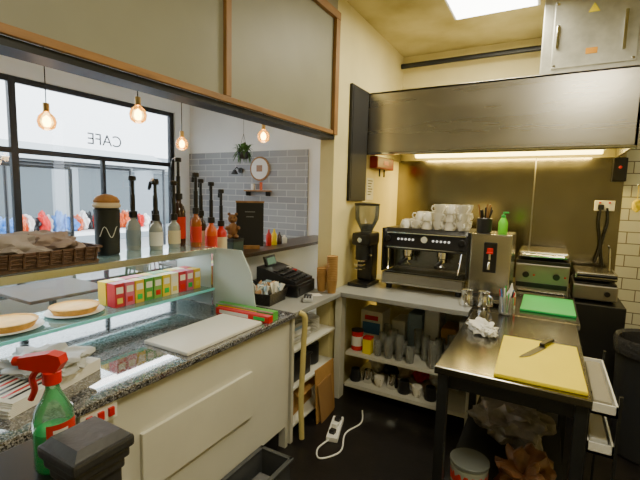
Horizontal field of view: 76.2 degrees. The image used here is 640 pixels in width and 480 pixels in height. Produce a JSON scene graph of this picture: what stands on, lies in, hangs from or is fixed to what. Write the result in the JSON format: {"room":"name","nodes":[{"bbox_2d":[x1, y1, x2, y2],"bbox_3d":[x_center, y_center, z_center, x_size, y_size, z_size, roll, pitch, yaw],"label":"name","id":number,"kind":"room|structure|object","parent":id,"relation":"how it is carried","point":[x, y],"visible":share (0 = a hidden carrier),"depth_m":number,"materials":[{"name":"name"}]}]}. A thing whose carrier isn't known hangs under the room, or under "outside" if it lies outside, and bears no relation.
{"room":"cafe kitchen","nodes":[
{"label":"cafe kitchen","id":0,"kind":"room"},
{"bbox_2d":[0,55,189,314],"bbox_3d":[-3.623,-0.361,3.851,0.100,3.000,6.200,5,7,29],"label":"wall","id":1,"kind":"structure","parent":0,"point":[8,65],"depth_m":5.15,"materials":[{"name":"paint"}]},
{"bbox_2d":[0,73,175,300],"bbox_3d":[-3.693,-0.478,3.707,0.060,2.380,5.900,5,7,29],"label":"window","id":2,"kind":"structure","parent":1,"relation":"in","point":[13,149],"depth_m":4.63,"materials":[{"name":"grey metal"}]},
{"bbox_2d":[87,132,120,146],"bbox_3d":[-2.739,-1.270,5.199,0.002,0.140,0.453,5,7,29],"label":"cafe lettering","id":3,"kind":"object","parent":2,"relation":"attached to","point":[106,137],"visible":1,"depth_m":5.18,"materials":[{"name":"black"}]},
{"bbox_2d":[189,149,308,241],"bbox_3d":[-1.128,-0.160,6.019,2.180,2.250,0.024,5,7,29],"label":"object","id":4,"kind":"structure","parent":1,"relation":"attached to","point":[286,207],"depth_m":5.76,"materials":[{"name":"grey tile"}]},
{"bbox_2d":[244,182,271,195],"bbox_3d":[-0.879,-0.717,5.742,0.400,0.190,0.120,5,7,29],"label":"wall shelf","id":5,"kind":"object","parent":4,"relation":"attached to","point":[248,192],"depth_m":5.70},
{"bbox_2d":[250,157,269,180],"bbox_3d":[-0.849,-1.004,5.751,0.340,0.340,0.028,5,7,29],"label":"wall picture","id":6,"kind":"object","parent":4,"relation":"attached to","point":[260,167],"visible":1,"depth_m":5.74,"materials":[{"name":"white paper"}]},
{"bbox_2d":[1,34,215,99],"bbox_3d":[-2.074,-1.778,2.900,3.510,0.100,6.300,5,7,29],"label":"ceiling","id":7,"kind":"structure","parent":0,"point":[1,34],"depth_m":4.36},
{"bbox_2d":[36,66,56,130],"bbox_3d":[-1.864,-1.227,2.753,0.120,0.954,0.120,5,7,29],"label":"pendant bulb","id":8,"kind":"object","parent":7,"relation":"hanging from","point":[46,121],"visible":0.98,"depth_m":2.79,"materials":[{"name":"black"}]},
{"bbox_2d":[129,91,146,123],"bbox_3d":[-1.285,-1.264,2.861,0.120,0.874,0.120,5,7,29],"label":"pendant bulb","id":9,"kind":"object","parent":7,"relation":"hanging from","point":[137,114],"visible":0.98,"depth_m":2.89,"materials":[{"name":"black"}]},
{"bbox_2d":[175,103,187,149],"bbox_3d":[-1.345,-1.351,3.958,0.120,0.944,0.120,5,7,29],"label":"pendant bulb","id":10,"kind":"object","parent":7,"relation":"hanging from","point":[181,143],"visible":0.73,"depth_m":3.99,"materials":[{"name":"black"}]},
{"bbox_2d":[233,134,252,164],"bbox_3d":[-0.921,-1.413,4.918,0.273,1.009,0.254,-1,7,-20],"label":"hanging plant","id":11,"kind":"object","parent":7,"relation":"hanging from","point":[243,153],"visible":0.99,"depth_m":4.93,"materials":[{"name":"green plant"}]},
{"bbox_2d":[257,124,269,142],"bbox_3d":[-0.546,-1.380,3.966,0.120,0.849,0.120,5,7,29],"label":"pendant bulb","id":12,"kind":"object","parent":7,"relation":"hanging from","point":[263,127],"visible":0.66,"depth_m":4.00,"materials":[{"name":"black"}]},
{"bbox_2d":[0,0,403,383],"bbox_3d":[-0.634,-0.149,1.996,0.120,3.130,5.870,5,7,29],"label":"wall","id":13,"kind":"structure","parent":0,"point":[282,50],"depth_m":2.47,"materials":[{"name":"paint"}]},
{"bbox_2d":[0,34,334,139],"bbox_3d":[-0.995,-0.605,1.263,0.112,0.029,4.320,5,7,29],"label":"lintel","id":14,"kind":"object","parent":13,"relation":"attached to","point":[9,47],"depth_m":1.63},
{"bbox_2d":[0,0,340,134],"bbox_3d":[-0.923,-1.053,1.180,0.030,0.880,4.320,5,7,29],"label":"trim","id":15,"kind":"structure","parent":13,"relation":"attached to","point":[5,29],"depth_m":2.01,"materials":[{"name":"wood"}]},
{"bbox_2d":[347,83,368,200],"bbox_3d":[0.325,-0.804,3.466,0.028,0.940,0.340,5,7,29],"label":"notice board","id":16,"kind":"object","parent":13,"relation":"attached to","point":[359,98],"visible":1,"depth_m":3.42,"materials":[{"name":"black"}]},
{"bbox_2d":[366,178,373,199],"bbox_3d":[0.466,-0.475,3.793,0.005,0.200,0.160,5,7,29],"label":"notice","id":17,"kind":"object","parent":13,"relation":"attached to","point":[370,181],"visible":1,"depth_m":3.79,"materials":[{"name":"white paper"}]},
{"bbox_2d":[370,156,393,176],"bbox_3d":[0.598,-0.696,3.916,0.083,0.180,0.440,5,7,29],"label":"case","id":18,"kind":"object","parent":13,"relation":"attached to","point":[376,162],"visible":1,"depth_m":3.81,"materials":[{"name":"red"}]},
{"bbox_2d":[401,45,541,68],"bbox_3d":[1.411,-1.754,3.932,1.290,0.048,0.050,5,7,29],"label":"trim","id":19,"kind":"structure","parent":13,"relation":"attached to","point":[536,48],"depth_m":3.88,"materials":[{"name":"grey metal"}]},
{"bbox_2d":[190,101,320,235],"bbox_3d":[-0.595,-0.495,5.760,3.510,3.000,0.100,5,7,29],"label":"wall","id":20,"kind":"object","parent":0,"point":[210,131],"depth_m":5.84,"materials":[{"name":"paint"}]},
{"bbox_2d":[245,244,317,313],"bbox_3d":[-0.400,0.642,3.829,0.190,1.170,1.850,5,7,29],"label":"wall","id":21,"kind":"structure","parent":0,"point":[305,259],"depth_m":3.91,"materials":[{"name":"white paint"}]},
{"bbox_2d":[243,235,317,257],"bbox_3d":[-0.392,0.051,3.711,0.370,0.029,1.950,5,7,29],"label":"bar ledge","id":22,"kind":"object","parent":21,"relation":"on","point":[298,242],"visible":0.26,"depth_m":3.61,"materials":[{"name":"brown wood"}]},
{"bbox_2d":[217,189,226,248],"bbox_3d":[-0.732,-0.136,2.998,0.086,0.479,0.137,-1,7,-24],"label":"pump bottle","id":23,"kind":"object","parent":22,"relation":"on","point":[221,232],"visible":0.83,"depth_m":2.95,"materials":[{"name":"red plastic"}]},
{"bbox_2d":[227,238,243,250],"bbox_3d":[-0.675,0.038,3.149,0.124,0.104,0.124,5,7,29],"label":"tin box","id":24,"kind":"object","parent":22,"relation":"on","point":[232,243],"visible":0.52,"depth_m":3.10,"materials":[{"name":"grey"}]},
{"bbox_2d":[225,213,239,238],"bbox_3d":[-0.667,-0.111,3.119,0.113,0.196,0.113,0,6,-15],"label":"figurine","id":25,"kind":"object","parent":24,"relation":"on","point":[232,228],"visible":1,"depth_m":3.10,"materials":[{"name":"brown"}]},
{"bbox_2d":[236,201,263,248],"bbox_3d":[-0.572,-0.123,3.329,0.230,0.390,0.060,0,6,-12],"label":"menu sign","id":26,"kind":"object","parent":22,"relation":"on","point":[250,217],"visible":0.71,"depth_m":3.32,"materials":[{"name":"black"}]},
{"bbox_2d":[266,229,286,245],"bbox_3d":[-0.389,-0.032,3.672,0.052,0.143,0.292,5,7,29],"label":"sauce bottles","id":27,"kind":"object","parent":22,"relation":"on","point":[271,239],"visible":1,"depth_m":3.62,"materials":[{"name":"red plastic"}]},
{"bbox_2d":[346,0,544,56],"bbox_3d":[0.863,-1.637,1.085,3.390,0.100,6.000,5,7,29],"label":"ceiling","id":28,"kind":"structure","parent":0,"point":[412,27],"depth_m":3.51,"materials":[{"name":"white paint"}]},
{"bbox_2d":[445,0,540,19],"bbox_3d":[1.223,-1.761,2.921,0.620,0.032,0.620,5,7,29],"label":"ceiling panel","id":29,"kind":"object","parent":28,"relation":"attached to","point":[459,9],"visible":1,"depth_m":3.07,"materials":[{"name":"white plastic"}]},
{"bbox_2d":[275,375,639,479],"bbox_3d":[-0.654,1.437,2.349,6.800,0.100,6.200,5,7,29],"label":"floor","id":30,"kind":"structure","parent":0,"point":[394,440],"depth_m":2.71,"materials":[{"name":"tile"}]},
{"bbox_2d":[0,439,53,479],"bbox_3d":[-0.975,1.075,0.434,0.240,1.020,1.420,5,7,29],"label":"wall","id":31,"kind":"structure","parent":30,"relation":"on","point":[16,463],"depth_m":0.93,"materials":[{"name":"brown wood"}]},
{"bbox_2d":[11,349,75,474],"bbox_3d":[-0.624,0.382,0.924,0.126,0.268,0.084,1,6,0],"label":"spray bottle","id":32,"kind":"object","parent":31,"relation":"on","point":[50,363],"visible":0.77,"depth_m":0.91,"materials":[{"name":"green plastic"}]},
{"bbox_2d":[0,277,97,305],"bbox_3d":[-2.453,0.809,3.764,0.700,0.750,0.700,5,7,29],"label":"cafe table","id":33,"kind":"object","parent":30,"relation":"on","point":[50,291],"visible":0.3,"depth_m":3.63,"materials":[{"name":"grey wood"}]},
{"bbox_2d":[37,416,133,479],"bbox_3d":[-0.488,0.967,0.892,0.128,1.160,0.128,5,7,29],"label":"newel post","id":34,"kind":"object","parent":30,"relation":"on","point":[95,448],"visible":1,"depth_m":0.80,"materials":[{"name":"grey paint"}]},
{"bbox_2d":[125,264,148,275],"bbox_3d":[-2.123,0.689,4.338,0.404,0.883,0.470,5,7,29],"label":"dining chair","id":35,"kind":"object","parent":30,"relation":"on","point":[144,267],"visible":0.19,"depth_m":4.45,"materials":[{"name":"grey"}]},
{"bbox_2d":[0,298,295,479],"bbox_3d":[-1.442,1.025,1.337,0.945,0.900,3.540,5,7,29],"label":"counter","id":36,"kind":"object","parent":30,"relation":"on","point":[198,415],"depth_m":1.98,"materials":[{"name":"stone"}]},
{"bbox_2d":[0,342,100,419],"bbox_3d":[-1.098,0.488,1.541,0.365,0.139,0.409,3,6,12],"label":"pile","id":37,"kind":"object","parent":36,"relation":"on","point":[15,389],"visible":0.61,"depth_m":1.52,"materials":[{"name":"white paper"}]},
{"bbox_2d":[0,244,255,346],"bbox_3d":[-1.414,0.361,1.465,0.710,0.391,2.900,5,7,29],"label":"display case","id":38,"kind":"object","parent":36,"relation":"on","point":[226,275],"visible":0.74,"depth_m":2.43,"materials":[{"name":"teal"}]},
{"bbox_2d":[0,313,44,335],"bbox_3d":[-1.394,0.377,1.824,0.270,0.044,0.270,5,7,29],"label":"tart","id":39,"kind":"object","parent":38,"relation":"in","point":[14,323],"visible":1,"depth_m":1.81,"materials":[{"name":"beige food"}]},
{"bbox_2d":[0,230,102,274],"bbox_3d":[-1.350,0.040,1.871,0.341,0.163,0.602,5,7,29],"label":"wicker tray","id":40,"kind":"object","parent":38,"relation":"on","point":[21,251],"visible":1,"depth_m":1.83,"materials":[{"name":"brown"}]},
{"bbox_2d":[43,299,104,317],"bbox_3d":[-1.256,0.351,2.089,0.270,0.044,0.270,5,7,29],"label":"tart","id":41,"kind":"object","parent":38,"relation":"in","point":[82,307],"visible":1,"depth_m":2.04,"materials":[{"name":"beige food"}]},
{"bbox_2d":[92,194,120,255],"bbox_3d":[-1.185,-0.087,2.272,0.144,0.337,0.144,5,7,29],"label":"jar","id":42,"kind":"object","parent":38,"relation":"on","point":[106,211],"visible":0.97,"depth_m":2.22,"materials":[{"name":"black"}]},
{"bbox_2d":[126,175,141,250],"bbox_3d":[-1.142,-0.167,2.486,0.086,0.451,0.137,-2,7,-30],"label":"pump bottle","id":43,"kind":"object","parent":38,"relation":"on","point":[133,227],"visible":1,"depth_m":2.44,"materials":[{"name":"grey"}]},
{"bbox_2d":[98,266,200,307],"bbox_3d":[-1.008,0.271,2.480,0.152,0.130,0.614,5,7,29],"label":"boxes","id":44,"kind":"object","parent":38,"relation":"in","point":[132,289],"visible":1,"depth_m":2.37,"materials":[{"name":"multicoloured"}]},
{"bbox_2d":[147,179,162,249],"bbox_3d":[-1.017,-0.157,2.520,0.082,0.431,0.129,-2,7,-26],"label":"pump bottle","id":45,"kind":"object","parent":38,"relation":"on","point":[155,229],"visible":1,"depth_m":2.48,"materials":[{"name":"grey"}]},
{"bbox_2d":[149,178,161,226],"bbox_3d":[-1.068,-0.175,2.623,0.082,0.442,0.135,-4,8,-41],"label":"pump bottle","id":46,"kind":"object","parent":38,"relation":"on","point":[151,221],"visible":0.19,"depth_m":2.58,"materials":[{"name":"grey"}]},
{"bbox_2d":[168,181,180,247],"bbox_3d":[-0.950,-0.169,2.646,0.078,0.431,0.133,-1,7,-24],"label":"pump bottle","id":47,"kind":"object","parent":38,"relation":"on","point":[174,232],"visible":1,"depth_m":2.60,"materials":[{"name":"grey"}]},
{"bbox_2d":[170,157,185,245],"bbox_3d":[-0.956,-0.260,2.752,0.092,0.588,0.132,-1,7,-23],"label":"pump bottle","id":48,"kind":"object","parent":38,"relation":"on","point":[180,210],"visible":0.77,"depth_m":2.71,"materials":[{"name":"brown"}]},
{"bbox_2d":[190,172,201,246],"bbox_3d":[-0.828,-0.201,2.699,0.074,0.489,0.131,-2,7,-30],"label":"pump bottle","id":49,"kind":"object","parent":38,"relation":"on","point":[195,223],"visible":1,"depth_m":2.66,"materials":[{"name":"orange"}]},
{"bbox_2d":[197,179,206,245],"bbox_3d":[-0.876,-0.173,2.983,0.082,0.549,0.135,-1,7,-24],"label":"pump bottle","id":50,"kind":"object","parent":38,"relation":"on","point":[199,181],"visible":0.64,"depth_m":2.94,"materials":[{"name":"brown"}]},
{"bbox_2d":[205,181,217,247],"bbox_3d":[-0.771,-0.148,2.882,0.086,0.527,0.137,-1,7,-18],"label":"pump bottle","id":51,"kind":"object","parent":38,"relation":"on","point":[211,240],"visible":0.83,"depth_m":2.84,"materials":[{"name":"orange"}]},
{"bbox_2d":[144,314,261,355],"bbox_3d":[-0.602,0.491,2.183,0.300,0.018,0.560,5,7,29],"label":"chopping board","id":52,"kind":"object","parent":36,"relation":"on","point":[190,339],"visible":1,"depth_m":2.12,"materials":[{"name":"white plastic"}]},
{"bbox_2d":[216,306,272,323],"bbox_3d":[-0.465,0.451,2.475,0.400,0.040,0.046,5,7,27],"label":"box","id":53,"kind":"object","parent":36,"relation":"on","point":[264,318],"visible":0.99,"depth_m":2.45,"materials":[{"name":"red cardboard"}]},
{"bbox_2d":[216,301,277,320],"bbox_3d":[-0.461,0.438,2.541,0.440,0.052,0.058,5,7,27],"label":"box","id":54,"kind":"object","parent":36,"relation":"on","point":[274,313],"visible":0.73,"depth_m":2.51,"materials":[{"name":"green"}]},
{"bbox_2d":[159,260,176,267],"bbox_3d":[-1.572,0.660,5.326,0.700,0.750,0.700,5,7,29],"label":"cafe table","id":55,"kind":"object","parent":30,"relation":"on","point":[173,264],"visible":0.04,"depth_m":5.13,"materials":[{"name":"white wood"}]},
{"bbox_2d":[221,445,293,479],"bbox_3d":[-0.339,1.322,2.207,0.230,0.175,0.370,5,7,29],"label":"plastic crate","id":56,"kind":"object","parent":30,"relation":"on","point":[265,463],"visible":1,"depth_m":2.30,"materials":[{"name":"grey"}]},
{"bbox_2d":[256,289,340,443],"bbox_3d":[-0.308,0.859,3.110,0.680,0.900,0.665,5,7,29],"label":"shelving unit","id":57,"kind":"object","parent":30,"relation":"on","point":[290,304],"depth_m":2.84,"materials":[{"name":"grey laminate"}]},
{"bbox_2d":[253,279,287,306],"bbox_3d":[-0.370,0.359,2.858,0.215,0.145,0.284,4,7,22],"label":"basket","id":58,"kind":"object","parent":57,"relation":"on","point":[267,293],"visible":0.84,"depth_m":2.79,"materials":[{"name":"black plastic"}]},
{"bbox_2d":[253,254,314,297],"bbox_3d":[-0.283,0.263,3.180,0.405,0.270,0.320,4,7,22],"label":"cash register","id":59,"kind":"object","parent":57,"relation":"on","point":[299,283],"visible":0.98,"depth_m":3.09,"materials":[{"name":"black plastic"}]},
{"bbox_2d":[294,312,310,343],"bbox_3d":[-0.257,0.611,2.916,0.314,0.197,0.303,5,7,29],"label":"folded cloths","id":60,"kind":"object","parent":57,"relation":"on","point":[298,320],"visible":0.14,"depth_m":2.85,"materials":[{"name":"white fabric"}]},
{"bbox_2d":[298,310,307,439],"bbox_3d":[-0.121,0.890,2.683,0.065,0.882,0.049,-1,7,-20],"label":"hose","id":61,"kind":"object","parent":57,"relation":"attached to","point":[302,314],"visible":1,"depth_m":2.67,"materials":[{"name":"yellow"}]},
{"bbox_2d":[294,350,312,381],"bbox_3d":[-0.252,0.871,2.944,0.300,0.194,0.280,5,7,29],"label":"tub","id":62,"kind":"object","parent":57,"relation":"on","point":[308,352],"visible":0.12,"depth_m":2.90,"materials":[{"name":"black plastic"}]},
{"bbox_2d":[293,376,314,414],"bbox_3d":[-0.203,1.133,3.035,0.276,0.176,0.320,4,7,23],"label":"cardboard box","id":63,"kind":"object","parent":57,"relation":"on","point":[309,384],"visible":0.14,"depth_m":2.97,"materials":[{"name":"cardboard"}]},
{"bbox_2d":[303,294,312,301],"bbox_3d":[-0.087,0.414,2.922,0.070,0.035,0.140,1,6,1],"label":"card reader","id":64,"kind":"object","parent":57,"relation":"on","point":[306,297],"visible":1,"depth_m":2.86,"materials":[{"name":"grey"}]},
{"bbox_2d":[306,340,318,364],"bbox_3d":[-0.088,0.842,3.171,0.160,0.210,0.160,5,7,29],"label":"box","id":65,"kind":"object","parent":57,"relation":"on","point":[314,346],"visible":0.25,"depth_m":3.11,"materials":[{"name":"black metal"}]},
{"bbox_2d":[308,314,319,330],"bbox_3d":[-0.088,0.639,3.140,0.170,0.101,0.169,5,7,29],"label":"stack","id":66,"kind":"object","parent":57,"relation":"on","point":[313,322],"visible":0.57,"depth_m":3.11,"materials":[{"name":"white ceramic"}]},
{"bbox_2d":[317,267,326,291],"bbox_3d":[0.014,0.310,3.212,0.084,0.184,0.084,5,7,29],"label":"paper cups","id":67,"kind":"object","parent":57,"relation":"on","point":[321,271],"visible":0.94,"depth_m":3.18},
{"bbox_2d":[326,255,337,293],"bbox_3d":[0.093,0.266,3.152,0.088,0.288,0.088,5,7,29],"label":"paper cups","id":68,"kind":"object","parent":57,"relation":"on","point":[332,260],"visible":1,"depth_m":3.12,"materials":[{"name":"paper"}]},
{"bbox_2d":[315,358,334,423],"bbox_3d":[0.047,1.129,3.054,0.052,0.407,0.280,5,7,29],"label":"cardboard","id":69,"kind":"object","parent":30,"relation":"on","point":[324,375],"visible":1,"depth_m":3.02,"materials":[{"name":"brown"}]},
{"bbox_2d":[316,410,362,458],"bbox_3d":[0.136,1.319,2.862,0.206,0.059,0.676,4,7,26],"label":"lead","id":70,"kind":"object","parent":30,"relation":"on","point":[337,421],"visible":1,"depth_m":2.79,"materials":[{"name":"white plastic"}]},
{"bbox_2d":[334,274,579,424],"bbox_3d":[1.020,0.875,3.261,1.688,0.900,0.885,5,7,29],"label":"shelving unit","id":71,"kind":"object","parent":30,"relation":"on","point":[398,297],"depth_m":3.22,"materials":[{"name":"grey laminate"}]},
{"bbox_2d":[351,327,363,350],"bbox_3d":[0.313,0.829,3.416,0.104,0.172,0.103,5,7,29],"label":"tin","id":72,"kind":"object","parent":71,"relation":"on","point":[357,332],"visible":0.94,"depth_m":3.38,"materials":[{"name":"red plastic"}]},
{"bbox_2d":[348,202,379,287],"bbox_3d":[0.384,0.031,3.473,0.216,0.700,0.280,5,7,29],"label":"coffee grinder","id":73,"kind":"object","parent":71,"relation":"on","point":[366,241],"visible":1,"depth_m":3.44,"materials":[{"name":"black plastic"}]},
{"bbox_2d":[362,335,373,354],"bbox_3d":[0.393,0.856,3.339,0.072,0.140,0.072,5,7,29],"label":"tin","id":74,"kind":"object","parent":71,"relation":"on","point":[368,340],"visible":1,"depth_m":3.31,"materials":[{"name":"yellow plastic"}]},
{"bbox_2d":[361,304,390,345],"bbox_3d":[0.488,0.750,3.597,0.200,0.300,0.202,5,7,29],"label":"storage box","id":75,"kind":"object","parent":71,"relation":"on","point":[373,317],"visible":0.67,"depth_m":3.51,"materials":[{"name":"cardboard"}]},
{"bbox_2d":[350,366,436,401],"bbox_3d":[0.588,1.153,3.292,0.749,0.100,0.140,5,7,29],"label":"mugs","id":76,"kind":"object","parent":71,"relation":"on","point":[368,377],"visible":1,"depth_m":3.27,"materials":[{"name":"black ceramic"}]},
{"bbox_2d":[374,323,452,368],"bbox_3d":[0.793,0.846,3.228,0.690,0.196,0.299,5,7,29],"label":"glasses","id":77,"kind":"object","parent":71,"relation":"on","point":[429,351],"visible":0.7,"depth_m":3.23,"materials":[{"name":"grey glass"}]},
{"bbox_2d":[369,360,458,391],"bbox_3d":[0.812,1.093,3.494,0.817,0.179,0.241,5,7,29],"label":"supplies","id":78,"kind":"object","parent":71,"relation":"on","point":[418,376],"visible":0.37,"depth_m":3.46,"materials":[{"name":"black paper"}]},
{"bbox_2d":[381,225,475,296],"bbox_3d":[0.902,0.154,3.382,0.690,0.500,0.612,5,7,29],"label":"coffee machine","id":79,"kind":"object","parent":71,"relation":"on","point":[432,258],"visible":0.94,"depth_m":3.27,"materials":[{"name":"black metal"}]},
{"bbox_2d":[400,204,473,230],"bbox_3d":[0.957,-0.193,3.337,0.553,0.200,0.342,5,7,29],"label":"cups","id":80,"kind":"object","parent":79,"relation":"on","point":[448,217],"visible":1,"depth_m":3.21,"materials":[{"name":"white ceramic"}]},
{"bbox_2d":[391,307,469,353],"bbox_3d":[0.972,0.702,3.464,0.685,0.447,0.274,5,7,29],"label":"packs","id":81,"kind":"object","parent":71,"relation":"on","point":[433,324],"visible":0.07,"depth_m":3.42,"materials":[{"name":"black plastic"}]},
{"bbox_2d":[459,289,473,306],"bbox_3d":[1.030,0.408,2.880,0.122,0.112,0.100,-2,7,-27],"label":"milk jug","id":82,"kind":"object","parent":71,"relation":"on","point":[467,298],"visible":1,"depth_m":2.85,"materials":[{"name":"silver metal"}]},
{"bbox_2d":[476,290,492,308],"bbox_3d":[1.144,0.416,2.830,0.116,0.112,0.116,5,7,29],"label":"milk jug","id":83,"kind":"object","parent":71,"relation":"on","point":[484,300],"visible":1,"depth_m":2.80,"materials":[{"name":"silver metal"}]},
{"bbox_2d":[468,231,516,303],"bbox_3d":[1.302,0.196,3.097,0.280,0.500,0.480,5,7,29],"label":"boiler","id":84,"kind":"object","parent":71,"relation":"on","point":[492,255],"visible":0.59,"depth_m":2.97,"materials":[{"name":"metal"}]},
{"bbox_2d":[476,204,492,232],"bbox_3d":[1.246,-0.163,3.083,0.112,0.211,0.112,5,7,29],"label":"utensil holder","id":85,"kind":"object","parent":84,"relation":"on","point":[484,222],"visible":1,"depth_m":3.05,"materials":[{"name":"grey metal"}]},
{"bbox_2d":[498,212,508,233],"bbox_3d":[1.360,-0.128,3.022,0.071,0.161,0.066,5,7,29],"label":"squeeze bottle","id":86,"kind":"object","parent":84,"relation":"on","point":[503,223],"visible":1,"depth_m":3.00,"materials":[{"name":"green plastic"}]},
{"bbox_2d":[498,286,514,314],"bbox_3d":[1.229,0.397,2.686,0.098,0.177,0.096,5,7,29],"label":"jar","id":87,"kind":"object","parent":71,"relation":"on","point":[503,309],"visible":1,"depth_m":2.67,"materials":[{"name":"clear glass"}]},
{"bbox_2d":[506,283,515,309],"bbox_3d":[1.320,0.388,2.818,0.061,0.180,0.060,5,7,29],"label":"sauce bottle","id":88,"kind":"object","parent":71,"relation":"on","point":[511,286],"visible":0.51,"depth_m":2.80,"materials":[{"name":"white plastic"}]},
{"bbox_2d":[520,294,575,317],"bbox_3d":[1.631,0.466,2.926,0.330,0.016,0.500,5,7,29],"label":"chopping board","id":89,"kind":"object","parent":71,"relation":"on","point":[530,303],"visible":1,"depth_m":2.87,"materials":[{"name":"green"}]},
{"bbox_2d":[432,310,592,479],"bbox_3d":[1.032,0.990,2.217,0.600,0.900,1.095,5,7,29],"label":"prep table","id":90,"kind":"object","parent":30,"relation":"on","point":[468,364],"visible":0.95,"depth_m":1.89,"materials":[{"name":"metal"}]},
{"bbox_2d":[450,448,489,479],"bbox_3d":[0.738,1.142,2.020,0.186,0.124,0.186,5,7,29],"label":"tub","id":91,"kind":"object","parent":90,"relation":"on","point":[465,463],"visible":1,"depth_m":1.98,"materials":[{"name":"grey"}]},
{"bbox_2d":[466,317,498,337],"bbox_3d":[0.920,0.484,2.309,0.167,0.077,0.248,3,6,12],"label":"cloth","id":92,"kind":"object","parent":90,"relation":"on","point":[479,325],"visible":1,"depth_m":2.27,"materials":[{"name":"white"}]},
{"bbox_2d":[466,396,556,450],"bbox_3d":[1.113,1.049,2.389,0.475,0.245,0.425,5,7,29],"label":"plastic bag","id":93,"kind":"object","parent":90,"relation":"on","point":[516,425],"visible":0.88,"depth_m":2.27,"materials":[{"name":"plastic"}]},
{"bbox_2d":[493,443,556,479],"bbox_3d":[0.983,1.110,1.926,0.297,0.218,0.340,0,6,-14],"label":"plastic bag","id":94,"kind":"object","parent":90,"relation":"on","point":[528,462],"visible":1,"depth_m":1.92,"materials":[{"name":"plastic"}]},
{"bbox_2d":[494,335,587,395],"bbox_3d":[1.021,0.562,1.903,0.340,0.018,0.560,5,7,28],"label":"chopping board","id":95,"kind":"object","parent":90,"relation":"on","point":[556,366],"visible":1,"depth_m":1.82,"materials":[{"name":"plastic"}]},
{"bbox_2d":[519,338,553,356],"bbox_3d":[1.076,0.532,2.014,0.360,0.018,0.036,-4,8,-39],"label":"kitchen knife","id":96,"kind":"object","parent":95,"relation":"on","point":[542,345],"visible":1,"depth_m":2.04,"materials":[{"name":"grey metal"}]},
{"bbox_2d":[513,282,626,388],"bbox_3d":[2.034,0.886,3.580,0.910,0.860,0.620,5,7,29],"label":"stand","id":97,"kind":"object","parent":30,"relation":"on","point":[599,320],"visible":0.13,"depth_m":3.14,"materials":[{"name":"grey"}]},
{"bbox_2d":[514,245,570,296],"bbox_3d":[1.924,0.268,3.536,0.390,0.370,0.581,5,7,29],"label":"griddle","id":98,"kind":"object","parent":97,"relation":"on","point":[539,270],"visible":0.91,"depth_m":3.34,"materials":[{"name":"metal"}]},
{"bbox_2d":[570,246,618,303],"bbox_3d":[2.251,0.268,3.350,0.300,0.428,0.464,5,7,29],"label":"grill","id":99,"kind":"object","parent":97,"relation":"on","point":[586,282],"visible":0.99,"depth_m":3.22,"materials":[{"name":"metal"}]},
{"bbox_2d":[567,347,623,479],"bbox_3d":[1.354,1.047,2.046,0.122,0.840,0.624,5,7,29],"label":"rack","id":100,"kind":"object","parent":30,"relation":"on","point":[598,441],"visible":0.77,"depth_m":1.82,"materials":[{"name":"white plastic"}]},
{"bbox_2d":[610,328,639,464],"bbox_3d":[2.149,1.027,2.665,0.444,0.785,0.444,5,7,29],"label":"waste bin","id":101,"kind":"object","parent":30,"relation":"on","point":[626,342],"visible":0.94,"depth_m":2.61,"materials":[{"name":"grey"}]},
{"bbox_2d":[401,37,626,287],"bbox_3d":[2.260,-0.276,3.808,3.390,3.130,0.130,5,7,29],"label":"wall","id":102,"kind":"structure","parent":0,"point":[524,64],"depth_m":4.00,"materials":[{"name":"beige paint"}]},
{"bbox_2d":[367,64,639,161],"bbox_3d":[1.487,-0.989,3.544,1.948,0.532,0.932,5,7,29],"label":"extraction hood","id":103,"kind":"object","parent":102,"relation":"attached to","point":[593,111],"visible":0.94,"depth_m":3.06,"materials":[{"name":"metal"}]},
{"bbox_2d":[539,0,639,74],"bbox_3d":[2.063,-1.485,3.113,0.640,0.575,0.630,5,7,29],"label":"box","id":104,"kind":"object","parent":103,"relation":"on","point":[578,35],"visible":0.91,"depth_m":2.87,"materials":[{"name":"silver metal"}]},
{"bbox_2d":[396,157,625,282],"bbox_3d":[1.726,-0.218,4.032,2.009,1.140,0.012,5,7,29],"label":"backsplash","id":105,"kind":"structure","parent":102,"relation":"attached to","point":[549,202],"depth_m":3.85,"materials":[{"name":"metal"}]},
{"bbox_2d":[593,200,615,265],"bbox_3d":[2.468,-0.059,3.567,0.150,0.567,0.089,5,7,29],"label":"power socket","id":106,"kind":"object","parent":102,"relation":"attached to","point":[607,206],"visible":1,"depth_m":3.56,"materials":[{"name":"white plastic"}]},
{"bbox_2d":[611,158,628,181],"bbox_3d":[2.559,-0.600,3.481,0.100,0.200,0.059,5,7,29],"label":"switch","id":107,"kind":"object","parent":102,"relation":"attached to","point":[620,165],"visible":1,"depth_m":3.47,"materials":[{"name":"black plastic"}]},
{"bbox_2d":[632,184,639,211],"bbox_3d":[2.670,-0.350,3.439,0.062,0.237,0.066,5,7,29],"label":"ladle","id":108,"kind":"object","parent":102,"relation":"hanging from","point":[636,203],"visible":1,"depth_m":3.42,"materials":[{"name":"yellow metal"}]},
{"bbox_2d":[614,133,639,328],"bbox_3d":[3.146,0.073,3.258,1.259,2.600,0.014,5,7,29],"label":"tiled wall","id":109,"kind":"structure","parent":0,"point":[627,263],"depth_m":3.52,"materials":[{"name":"tile"}]},
{"label":"outside","id":110,"kind":"structure","parent":0,"visible":0},
{"bbox_2d":[76,235,168,279],"bbox_3d":[-13.384,0.080,12.160,24.900,0.070,36.000,5,7,29],"label":"ground","id":111,"kind":"structure","parent":110,"point":[144,240],"depth_m":8.70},
{"bbox_2d":[0,162,75,287],"bbox_3d":[-4.247,0.023,5.161,0.040,2.020,2.240,5,7,29],"label":"screen","id":112,"kind":"object","parent":111,"relation":"on","point":[70,185],"visible":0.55,"depth_m":6.01,"materials":[{"name":"grey metal"}]},
{"bbox_2d":[0,139,167,261],"bbox_3d":[-4.973,-0.628,8.503,1.600,2.550,3.600,5,7,29],"label":"market stall","id":113,"kind":"object","parent":111,"relation":"on","point":[83,222],"visible":0.57,"depth_m":8.05,"materials":[{"name":"fabric"}]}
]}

